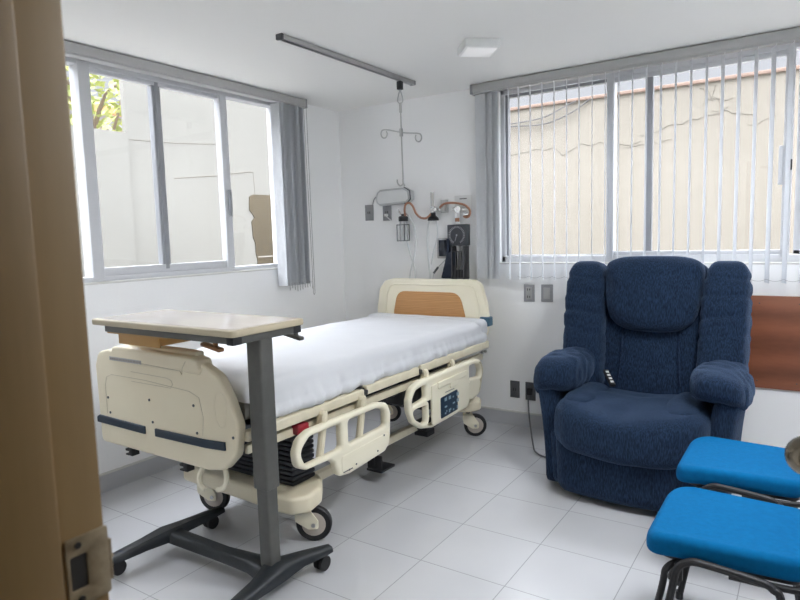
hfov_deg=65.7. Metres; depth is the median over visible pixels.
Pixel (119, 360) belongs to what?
print
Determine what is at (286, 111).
vertical blind
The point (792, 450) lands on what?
door knob
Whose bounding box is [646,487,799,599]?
chair
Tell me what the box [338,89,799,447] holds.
wall
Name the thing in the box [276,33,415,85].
ceiling track
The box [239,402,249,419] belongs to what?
mattress
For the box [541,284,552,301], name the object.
wall switch
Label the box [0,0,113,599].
door
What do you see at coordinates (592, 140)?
wall
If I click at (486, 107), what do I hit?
vertical blind
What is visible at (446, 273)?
pressure cuff
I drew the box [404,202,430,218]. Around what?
hose
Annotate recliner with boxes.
[533,256,754,510]
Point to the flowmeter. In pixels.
(444, 209)
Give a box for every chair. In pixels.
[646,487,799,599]
[667,436,799,599]
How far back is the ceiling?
3.28 m
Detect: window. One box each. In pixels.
[65,56,277,285]
[499,42,799,263]
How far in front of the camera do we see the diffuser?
3.47 m
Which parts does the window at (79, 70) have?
sash, sill, pull handle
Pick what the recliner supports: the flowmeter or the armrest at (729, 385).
the armrest at (729, 385)
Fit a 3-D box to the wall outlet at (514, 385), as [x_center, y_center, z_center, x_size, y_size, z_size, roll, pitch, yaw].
[0.851,0.661,4.593,0.074,0.126,0.012,2,7,34]
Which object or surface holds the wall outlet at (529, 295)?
attached to the wall at (521, 333)
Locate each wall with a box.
[71,80,273,276]
[84,104,345,473]
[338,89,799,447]
[510,65,799,254]
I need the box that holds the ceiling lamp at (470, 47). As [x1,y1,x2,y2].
[458,38,499,56]
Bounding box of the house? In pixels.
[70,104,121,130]
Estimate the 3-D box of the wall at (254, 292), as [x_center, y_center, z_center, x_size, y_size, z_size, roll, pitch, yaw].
[-1.655,-0.155,3.744,0.140,2.488,4.020,2,7,34]
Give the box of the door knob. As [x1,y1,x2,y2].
[784,436,799,473]
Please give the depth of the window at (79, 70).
3.84 m
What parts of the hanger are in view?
hook arm, rod, hook arm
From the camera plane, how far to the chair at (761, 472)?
2.46 m
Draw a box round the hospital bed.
[96,278,492,540]
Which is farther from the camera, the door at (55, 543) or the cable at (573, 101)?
the cable at (573, 101)
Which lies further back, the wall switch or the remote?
the wall switch
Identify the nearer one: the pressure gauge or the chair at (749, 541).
the chair at (749, 541)
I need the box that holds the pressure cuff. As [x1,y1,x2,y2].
[441,238,454,277]
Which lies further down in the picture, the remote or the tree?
the remote
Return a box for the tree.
[66,66,122,131]
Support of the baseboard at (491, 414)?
attached to the wall at (521, 333)
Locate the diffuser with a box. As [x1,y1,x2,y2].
[460,48,496,56]
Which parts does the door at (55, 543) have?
strike plate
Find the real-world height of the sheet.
0.206 m
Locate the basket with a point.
(456, 273)
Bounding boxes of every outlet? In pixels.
[365,205,373,220]
[383,205,391,220]
[452,195,471,223]
[510,380,519,397]
[524,284,534,301]
[525,382,535,400]
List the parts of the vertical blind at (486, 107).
bead chain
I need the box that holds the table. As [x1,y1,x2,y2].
[92,309,332,599]
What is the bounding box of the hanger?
[380,81,421,185]
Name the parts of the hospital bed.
handle, footboard, release handle, deck rail, rail arm, rail, rail arm, frame, panel, rail, deck rail, rail arm, headboard, rail, control panel, panel, rail arm, deck rail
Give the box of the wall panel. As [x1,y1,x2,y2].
[748,295,799,391]
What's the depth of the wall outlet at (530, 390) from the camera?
4.51 m
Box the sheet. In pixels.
[197,312,486,417]
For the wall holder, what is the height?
0.157 m
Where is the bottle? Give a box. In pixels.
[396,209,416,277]
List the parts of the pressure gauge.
inflation bulb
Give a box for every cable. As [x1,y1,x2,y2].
[510,99,589,126]
[510,101,575,124]
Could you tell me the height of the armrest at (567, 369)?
0.259 m
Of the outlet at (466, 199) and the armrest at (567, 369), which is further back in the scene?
the outlet at (466, 199)
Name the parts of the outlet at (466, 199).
wall plate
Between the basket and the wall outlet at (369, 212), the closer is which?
the basket
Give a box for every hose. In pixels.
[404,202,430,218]
[439,202,470,217]
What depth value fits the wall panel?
3.63 m
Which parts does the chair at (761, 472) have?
leg, seat, frame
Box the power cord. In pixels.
[528,395,545,457]
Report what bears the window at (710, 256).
in the wall at (521, 333)
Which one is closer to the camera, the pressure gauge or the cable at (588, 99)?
the pressure gauge
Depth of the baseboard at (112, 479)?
3.74 m
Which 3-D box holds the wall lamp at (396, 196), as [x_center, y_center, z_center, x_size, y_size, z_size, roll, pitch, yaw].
[-0.073,-0.830,4.987,0.424,0.138,0.078,2,7,34]
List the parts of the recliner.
arm, footrest panel, seat, panel, arm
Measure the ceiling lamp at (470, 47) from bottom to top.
0.053 m
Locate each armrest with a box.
[533,347,594,392]
[689,360,754,410]
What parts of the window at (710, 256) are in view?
frame, sill, sash, pull handle, sash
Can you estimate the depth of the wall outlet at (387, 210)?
5.05 m
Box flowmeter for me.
[426,192,448,278]
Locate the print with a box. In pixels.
[110,357,139,363]
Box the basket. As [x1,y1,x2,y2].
[451,245,469,278]
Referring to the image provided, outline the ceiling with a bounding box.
[61,0,799,111]
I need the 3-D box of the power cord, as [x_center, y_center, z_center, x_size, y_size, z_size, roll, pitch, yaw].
[0.965,0.848,4.151,0.323,0.259,0.695,-5,7,-28]
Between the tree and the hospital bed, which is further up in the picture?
the tree
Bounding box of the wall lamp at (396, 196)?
[373,187,413,205]
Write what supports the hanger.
hanging from the ceiling track
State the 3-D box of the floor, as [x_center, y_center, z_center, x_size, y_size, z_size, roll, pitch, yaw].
[-0.299,1.272,2.155,4.290,0.100,5.760,2,7,34]
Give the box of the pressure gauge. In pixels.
[447,224,469,278]
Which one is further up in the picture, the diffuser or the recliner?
the diffuser
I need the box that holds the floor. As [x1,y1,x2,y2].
[101,408,799,599]
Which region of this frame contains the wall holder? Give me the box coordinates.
[437,238,446,257]
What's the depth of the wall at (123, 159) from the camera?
5.74 m
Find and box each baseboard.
[99,455,181,492]
[401,406,543,429]
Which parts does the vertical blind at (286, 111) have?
bead chain, control cord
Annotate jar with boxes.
[399,221,407,240]
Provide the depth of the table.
2.50 m
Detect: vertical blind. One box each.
[64,40,314,294]
[470,27,799,283]
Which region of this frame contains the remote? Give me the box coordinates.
[603,369,615,386]
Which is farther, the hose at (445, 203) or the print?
the hose at (445, 203)

